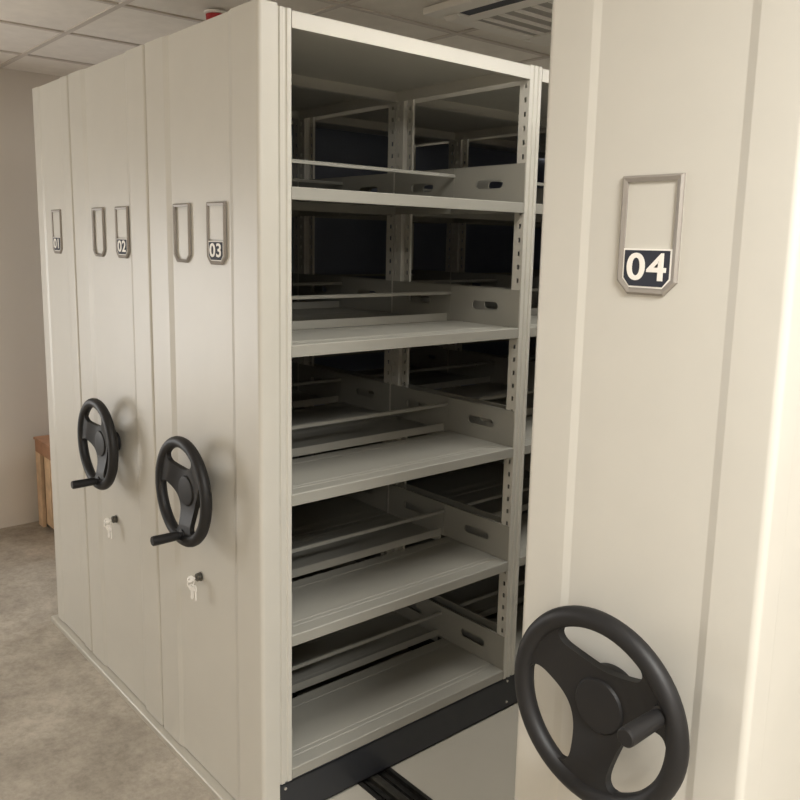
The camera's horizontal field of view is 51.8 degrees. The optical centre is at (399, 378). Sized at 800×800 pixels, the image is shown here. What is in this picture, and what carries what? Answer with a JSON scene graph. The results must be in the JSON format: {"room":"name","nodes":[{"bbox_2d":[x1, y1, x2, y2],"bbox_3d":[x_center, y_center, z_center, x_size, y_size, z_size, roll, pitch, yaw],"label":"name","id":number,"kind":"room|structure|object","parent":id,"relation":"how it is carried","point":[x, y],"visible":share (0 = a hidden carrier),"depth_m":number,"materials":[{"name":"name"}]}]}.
{"room":"archive storage room","nodes":[
{"label":"archive storage room","id":0,"kind":"room"},
{"bbox_2d":[0,68,61,527],"bbox_3d":[-2.309,-0.430,4.600,8.600,2.595,0.150,-7,12,-40],"label":"wall","id":1,"kind":"structure","parent":0,"point":[23,379],"depth_m":4.65,"materials":[{"name":"white paint"}]},
{"bbox_2d":[0,521,215,799],"bbox_3d":[0.209,1.440,1.873,8.600,0.100,8.015,-7,12,-40],"label":"floor","id":2,"kind":"structure","parent":0,"point":[66,733],"depth_m":2.90,"materials":[{"name":"concrete"}]},
{"bbox_2d":[33,435,53,528],"bbox_3d":[-1.710,0.609,4.736,0.552,0.525,0.612,-7,12,-40],"label":"wooden crate","id":3,"kind":"object","parent":2,"relation":"on","point":[42,443],"visible":0.15,"depth_m":4.71,"materials":[{"name":"brown wood"}]},
{"bbox_2d":[51,602,523,799],"bbox_3d":[0.818,1.165,3.237,3.071,0.022,3.648,-7,12,-40],"label":"deck","id":4,"kind":"object","parent":2,"relation":"on","point":[477,762],"visible":0.19,"depth_m":2.68,"materials":[{"name":"beige metal"}]},
{"bbox_2d":[32,75,544,650],"bbox_3d":[-0.228,-0.156,4.221,2.940,2.212,0.405,-7,12,-40],"label":"shelving unit","id":5,"kind":"object","parent":4,"relation":"on","point":[343,247],"visible":0.2,"depth_m":3.78,"materials":[{"name":"grey metal"}]},
{"bbox_2d":[68,45,546,724],"bbox_3d":[0.056,-0.075,3.770,3.101,2.212,0.656,-7,12,-40],"label":"shelving unit","id":6,"kind":"object","parent":4,"relation":"on","point":[116,430],"visible":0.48,"depth_m":3.01,"materials":[{"name":"grey metal"}]},
{"bbox_2d":[104,518,111,538],"bbox_3d":[-1.048,0.538,2.959,0.026,0.075,0.037,-2,10,-19],"label":"key","id":7,"kind":"object","parent":6,"relation":"hanging from","point":[108,527],"visible":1,"depth_m":2.96,"materials":[{"name":"silver metal"}]},
{"bbox_2d":[145,0,548,799],"bbox_3d":[0.484,0.016,3.275,3.101,2.212,0.660,-7,12,-40],"label":"shelving unit","id":8,"kind":"object","parent":4,"relation":"on","point":[228,482],"visible":0.61,"depth_m":2.52,"materials":[{"name":"grey metal"}]},
{"bbox_2d":[187,576,196,600],"bbox_3d":[-0.624,0.628,2.467,0.026,0.075,0.037,-2,10,-19],"label":"key","id":9,"kind":"object","parent":8,"relation":"hanging from","point":[192,578],"visible":1,"depth_m":2.47,"materials":[{"name":"silver metal"}]},
{"bbox_2d":[292,693,432,799],"bbox_3d":[-0.029,1.262,2.524,0.128,0.022,3.648,-7,12,-40],"label":"rail","id":10,"kind":"object","parent":4,"relation":"on","point":[387,784],"visible":0.08,"depth_m":2.54,"materials":[{"name":"metal"}]},
{"bbox_2d":[514,0,799,799],"bbox_3d":[1.415,0.214,2.197,3.101,2.212,0.427,-7,12,-40],"label":"shelving unit","id":11,"kind":"object","parent":4,"relation":"on","point":[658,656],"visible":1,"depth_m":1.22,"materials":[{"name":"grey metal"}]},
{"bbox_2d":[0,0,549,76],"bbox_3d":[0.264,-1.178,1.439,8.600,0.121,8.015,-7,12,-40],"label":"ceiling","id":12,"kind":"structure","parent":0,"point":[62,38],"depth_m":3.45,"materials":[{"name":"tile"}]},
{"bbox_2d":[204,9,225,19],"bbox_3d":[-0.720,-1.404,3.223,0.092,0.057,0.092,-7,12,-40],"label":"fire alarm","id":13,"kind":"object","parent":12,"relation":"attached to","point":[210,13],"visible":0.49,"depth_m":3.19,"materials":[{"name":"red plastic"}]},
{"bbox_2d":[423,0,552,46],"bbox_3d":[0.683,-1.346,2.975,0.720,0.042,1.000,-7,12,-40],"label":"air conditioner","id":14,"kind":"object","parent":12,"relation":"attached to","point":[530,21],"visible":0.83,"depth_m":3.12,"materials":[{"name":"white plastic"}]},
{"bbox_2d":[483,1,552,35],"bbox_3d":[0.689,-1.348,2.999,0.350,0.009,0.734,-7,12,-40],"label":"grille","id":15,"kind":"object","parent":14,"relation":"attached to","point":[536,18],"depth_m":3.16,"materials":[{"name":"white plastic"}]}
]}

